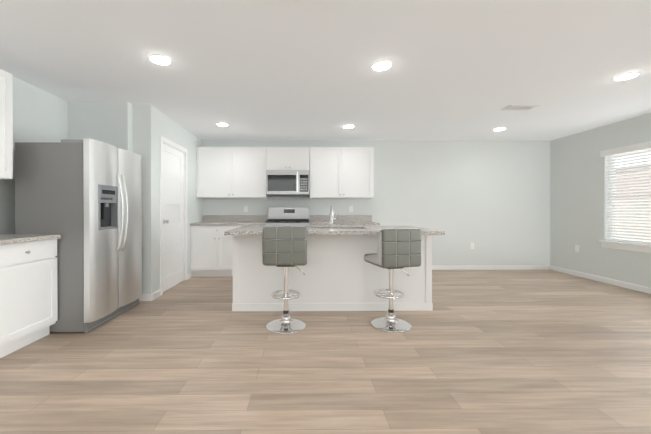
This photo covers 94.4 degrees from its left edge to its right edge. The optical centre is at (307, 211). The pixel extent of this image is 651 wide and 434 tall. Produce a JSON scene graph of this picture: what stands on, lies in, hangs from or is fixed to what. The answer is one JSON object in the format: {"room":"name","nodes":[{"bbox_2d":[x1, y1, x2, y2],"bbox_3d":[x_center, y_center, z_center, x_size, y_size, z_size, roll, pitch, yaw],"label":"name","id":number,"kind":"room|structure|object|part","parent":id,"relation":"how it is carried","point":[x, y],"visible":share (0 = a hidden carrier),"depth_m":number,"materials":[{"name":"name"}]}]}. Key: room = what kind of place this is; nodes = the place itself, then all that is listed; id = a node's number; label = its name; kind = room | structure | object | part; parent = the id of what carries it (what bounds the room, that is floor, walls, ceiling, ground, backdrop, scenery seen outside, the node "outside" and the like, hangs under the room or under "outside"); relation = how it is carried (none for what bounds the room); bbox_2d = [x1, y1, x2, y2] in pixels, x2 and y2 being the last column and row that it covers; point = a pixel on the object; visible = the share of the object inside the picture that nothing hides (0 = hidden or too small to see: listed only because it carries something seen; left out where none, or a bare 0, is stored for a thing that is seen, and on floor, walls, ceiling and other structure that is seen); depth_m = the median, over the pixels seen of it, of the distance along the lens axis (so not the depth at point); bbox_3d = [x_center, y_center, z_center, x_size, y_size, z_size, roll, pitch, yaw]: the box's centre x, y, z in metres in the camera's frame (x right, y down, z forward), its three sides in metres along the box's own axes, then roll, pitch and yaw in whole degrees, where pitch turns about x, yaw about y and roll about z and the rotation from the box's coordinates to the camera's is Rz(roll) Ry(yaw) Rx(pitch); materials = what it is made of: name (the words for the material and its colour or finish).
{"room":"kitchen","nodes":[
{"label":"kitchen","id":0,"kind":"room"},
{"bbox_2d":[0,76,67,233],"bbox_3d":[-2.939,-0.095,1.084,0.150,2.440,9.100,0,0,-1],"label":"wall","id":1,"kind":"structure","parent":0,"point":[40,115],"depth_m":3.13,"materials":[{"name":"white paint"}]},
{"bbox_2d":[0,69,12,178],"bbox_3d":[-2.707,-0.730,2.154,0.330,0.910,0.900,0,0,-1],"label":"upper cabinet","id":2,"kind":"object","parent":1,"relation":"attached to","point":[6,129],"visible":1,"depth_m":2.53,"materials":[{"name":"white wood"}]},
{"bbox_2d":[68,101,139,154],"bbox_3d":[-2.487,-0.106,3.746,0.810,2.440,0.215,0,0,-1],"label":"wall","id":3,"kind":"structure","parent":0,"point":[139,129],"depth_m":3.64,"materials":[{"name":"white paint"}]},
{"bbox_2d":[140,104,202,293],"bbox_3d":[-2.022,-0.110,4.694,0.137,2.440,1.900,0,0,-1],"label":"wall","id":4,"kind":"structure","parent":0,"point":[154,123],"depth_m":3.86,"materials":[{"name":"white paint"}]},
{"bbox_2d":[163,143,183,291],"bbox_3d":[-1.948,0.087,4.431,0.100,2.031,0.770,0,0,-1],"label":"pantry door","id":5,"kind":"structure","parent":4,"relation":"in","point":[173,216],"depth_m":4.42,"materials":[{"name":"white wood"}]},
{"bbox_2d":[160,135,187,294],"bbox_3d":[-2.001,0.054,4.425,0.131,2.113,0.906,0,0,-1],"label":"door frame","id":6,"kind":"structure","parent":4,"relation":"attached to","point":[164,140],"depth_m":4.26,"materials":[{"name":"white wood"}]},
{"bbox_2d":[0,270,650,433],"bbox_3d":[0.896,1.175,1.129,7.820,0.100,9.400,0,0,-1],"label":"floor","id":7,"kind":"structure","parent":0,"point":[514,352],"depth_m":2.16,"materials":[{"name":"brown wood"}]},
{"bbox_2d":[0,238,59,357],"bbox_3d":[-2.569,0.677,2.393,0.610,0.886,0.680,0,0,-1],"label":"base cabinet","id":8,"kind":"object","parent":7,"relation":"on","point":[28,293],"depth_m":2.45,"materials":[{"name":"white wood"}]},
{"bbox_2d":[0,234,59,245],"bbox_3d":[-2.544,0.233,1.411,0.640,0.040,2.642,0,0,-1],"label":"countertop","id":9,"kind":"structure","parent":8,"relation":"on","point":[5,239],"depth_m":2.49,"materials":[{"name":"grey stone"}]},
{"bbox_2d":[15,139,141,332],"bbox_3d":[-2.287,0.226,3.185,0.758,1.780,0.885,0,0,-1],"label":"refrigerator","id":10,"kind":"object","parent":7,"relation":"on","point":[83,197],"visible":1,"depth_m":2.75,"materials":[{"name":"grey metal"}]},
{"bbox_2d":[191,227,238,276],"bbox_3d":[-1.478,0.664,5.344,0.960,0.886,0.610,0,0,-1],"label":"base cabinet","id":11,"kind":"object","parent":7,"relation":"on","point":[211,249],"depth_m":5.05,"materials":[{"name":"white wood"}]},
{"bbox_2d":[190,223,264,226],"bbox_3d":[-1.342,0.216,5.331,1.232,0.040,0.635,0,0,-1],"label":"countertop","id":12,"kind":"structure","parent":11,"relation":"on","point":[191,224],"depth_m":5.02,"materials":[{"name":"grey stone"}]},
{"bbox_2d":[262,226,306,333],"bbox_3d":[-0.208,0.626,2.930,0.410,0.982,0.420,0,0,-1],"label":"stool","id":13,"kind":"object","parent":7,"relation":"on","point":[285,247],"visible":1,"depth_m":2.72,"materials":[{"name":"grey leather"}]},
{"bbox_3d":[-0.208,0.315,2.929,0.410,0.360,0.420,0,0,-1],"label":"seat","id":14,"kind":"part","parent":13,"relation":"part of","materials":[{"name":"leather"}]},
{"bbox_2d":[265,208,309,225],"bbox_3d":[-0.342,0.520,5.309,0.754,1.175,0.701,0,0,-1],"label":"stove","id":15,"kind":"object","parent":7,"relation":"on","point":[288,216],"visible":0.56,"depth_m":5.57,"materials":[{"name":"silver metal"}]},
{"bbox_2d":[232,237,432,310],"bbox_3d":[0.280,0.677,3.769,2.247,0.873,0.801,0,0,-1],"label":"kitchen island","id":16,"kind":"object","parent":7,"relation":"on","point":[339,272],"depth_m":3.38,"materials":[{"name":"white wood"}]},
{"bbox_2d":[240,225,419,228],"bbox_3d":[0.277,0.223,3.849,2.280,0.040,0.640,0,0,-1],"label":"island countertop","id":17,"kind":"structure","parent":16,"relation":"on","point":[330,226],"depth_m":3.94,"materials":[{"name":"grey stone"}]},
{"bbox_2d":[224,229,443,236],"bbox_3d":[0.282,0.225,3.319,2.280,0.040,0.420,0,0,-1],"label":"island countertop","id":18,"kind":"structure","parent":16,"relation":"on","point":[235,232],"depth_m":3.12,"materials":[{"name":"grey stone"}]},
{"bbox_2d":[364,228,420,332],"bbox_3d":[0.826,0.638,2.961,0.410,0.957,0.420,0,0,-15],"label":"stool","id":19,"kind":"object","parent":7,"relation":"on","point":[399,249],"visible":1,"depth_m":2.79,"materials":[{"name":"grey leather"}]},
{"bbox_3d":[0.826,0.340,2.960,0.410,0.360,0.420,0,0,-15],"label":"seat","id":20,"kind":"part","parent":19,"relation":"part of","materials":[{"name":"leather"}]},
{"bbox_2d":[0,0,650,140],"bbox_3d":[0.896,-1.365,1.118,7.820,0.100,9.400,0,0,-1],"label":"ceiling","id":21,"kind":"structure","parent":0,"point":[463,70],"depth_m":2.67,"materials":[{"name":"white paint"}]},
{"bbox_2d":[148,54,171,64],"bbox_3d":[-1.280,-1.316,2.616,0.184,0.010,0.184,0,0,-1],"label":"recessed light","id":22,"kind":"object","parent":21,"relation":"in","point":[160,59],"visible":0.98,"depth_m":2.60,"materials":[{"name":"white"}]},
{"bbox_2d":[216,122,227,125],"bbox_3d":[-1.297,-1.324,4.596,0.184,0.010,0.184,0,0,-1],"label":"recessed light","id":23,"kind":"object","parent":21,"relation":"in","point":[221,124],"visible":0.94,"depth_m":4.58,"materials":[{"name":"white"}]},
{"bbox_2d":[276,0,333,0],"bbox_3d":[-0.010,-1.311,1.689,0.360,0.012,0.360,0,0,-1],"label":"ceiling vent","id":24,"kind":"object","parent":21,"relation":"in","point":[304,0],"visible":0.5,"depth_m":1.86,"materials":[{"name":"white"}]},
{"bbox_2d":[343,125,353,127],"bbox_3d":[0.647,-1.325,4.716,0.184,0.010,0.184,0,0,-1],"label":"recessed light","id":25,"kind":"object","parent":21,"relation":"in","point":[348,126],"visible":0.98,"depth_m":4.68,"materials":[{"name":"white plastic"}]},
{"bbox_2d":[371,60,391,70],"bbox_3d":[0.672,-1.316,2.726,0.184,0.010,0.184,0,0,-1],"label":"recessed light","id":26,"kind":"object","parent":21,"relation":"in","point":[381,65],"visible":1,"depth_m":2.71,"materials":[{"name":"white"}]},
{"bbox_2d":[493,127,505,130],"bbox_3d":[3.103,-1.325,4.861,0.184,0.010,0.184,0,0,-1],"label":"recessed light","id":27,"kind":"object","parent":21,"relation":"in","point":[499,129],"visible":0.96,"depth_m":4.86,"materials":[{"name":"white plastic"}]},
{"bbox_2d":[502,105,539,110],"bbox_3d":[2.718,-1.321,3.837,0.360,0.010,0.190,0,0,-1],"label":"ceiling vent","id":28,"kind":"object","parent":21,"relation":"in","point":[521,107],"visible":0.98,"depth_m":3.82,"materials":[{"name":"white metal"}]},
{"bbox_2d":[613,72,639,79],"bbox_3d":[3.117,-1.317,2.941,0.184,0.010,0.184,0,0,-1],"label":"recessed light","id":29,"kind":"object","parent":21,"relation":"in","point":[625,76],"visible":0.92,"depth_m":2.93,"materials":[{"name":"white"}]},
{"bbox_2d":[310,223,379,225],"bbox_3d":[0.629,0.216,5.351,1.178,0.040,0.635,0,0,-1],"label":"countertop","id":30,"kind":"structure","parent":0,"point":[311,224],"depth_m":5.03,"materials":[{"name":"grey stone"}]},
{"bbox_2d":[202,140,549,265],"bbox_3d":[0.848,-0.115,5.748,7.820,2.440,0.150,0,0,-1],"label":"wall","id":31,"kind":"structure","parent":0,"point":[490,200],"depth_m":5.69,"materials":[{"name":"white paint"}]},
{"bbox_2d":[196,147,267,197],"bbox_3d":[-1.343,-0.694,5.480,1.231,0.900,0.331,0,0,-1],"label":"upper cabinet","id":32,"kind":"object","parent":31,"relation":"attached to","point":[240,172],"depth_m":5.32,"materials":[{"name":"white wood"}]},
{"bbox_2d":[202,215,373,222],"bbox_3d":[-0.373,0.133,5.648,3.176,0.125,0.020,0,0,-1],"label":"backsplash","id":33,"kind":"structure","parent":31,"relation":"attached to","point":[205,218],"depth_m":5.63,"materials":[{"name":"grey stone"}]},
{"bbox_2d":[268,147,311,170],"bbox_3d":[-0.344,-0.934,5.489,0.764,0.420,0.331,0,0,-1],"label":"upper cabinet","id":34,"kind":"object","parent":31,"relation":"attached to","point":[279,158],"depth_m":5.33,"materials":[{"name":"white wood"}]},
{"bbox_2d":[266,170,308,196],"bbox_3d":[-0.344,-0.494,5.440,0.754,0.452,0.430,0,0,-1],"label":"microwave","id":35,"kind":"object","parent":34,"relation":"attached to","point":[287,183],"visible":1,"depth_m":5.25,"materials":[{"name":"silver metal"}]},
{"bbox_2d":[309,147,373,197],"bbox_3d":[0.610,-0.694,5.500,1.141,0.900,0.331,0,0,-1],"label":"upper cabinet","id":36,"kind":"object","parent":31,"relation":"attached to","point":[337,172],"depth_m":5.34,"materials":[{"name":"white wood"}]},
{"bbox_2d":[432,265,549,269],"bbox_3d":[2.909,1.065,5.691,3.360,0.080,0.016,0,0,-1],"label":"baseboard","id":37,"kind":"structure","parent":31,"relation":"attached to","point":[466,267],"depth_m":5.69,"materials":[{"name":"white wood"}]},
{"bbox_2d":[550,113,650,287],"bbox_3d":[4.731,-0.095,1.163,0.150,2.440,9.100,0,0,-1],"label":"wall","id":38,"kind":"structure","parent":0,"point":[578,189],"depth_m":4.93,"materials":[{"name":"white paint"}]},
{"bbox_2d":[550,265,650,293],"bbox_3d":[4.650,1.085,1.167,0.013,0.080,9.100,0,0,-1],"label":"baseboard","id":39,"kind":"structure","parent":38,"relation":"attached to","point":[597,278],"depth_m":4.67,"materials":[{"name":"white wood"}]},
{"bbox_2d":[599,149,650,252],"bbox_3d":[4.679,-0.162,3.782,0.170,1.450,1.900,0,0,-1],"label":"window","id":40,"kind":"structure","parent":38,"relation":"in","point":[624,198],"depth_m":4.44,"materials":[{"name":"white plastic"}]},
{"bbox_2d":[600,141,650,244],"bbox_3d":[4.640,-0.238,3.782,0.102,1.397,1.850,0,0,-1],"label":"window blinds","id":41,"kind":"object","parent":40,"relation":"attached to","point":[629,149],"visible":1,"depth_m":4.35,"materials":[{"name":"white plastic"}]},
{"label":"outside","id":42,"kind":"structure","parent":0,"visible":0},
{"bbox_2d":[615,152,650,241],"bbox_3d":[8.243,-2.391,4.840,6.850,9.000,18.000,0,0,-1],"label":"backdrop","id":43,"kind":"structure","parent":42,"point":[633,203],"depth_m":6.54,"materials":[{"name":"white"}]}
]}

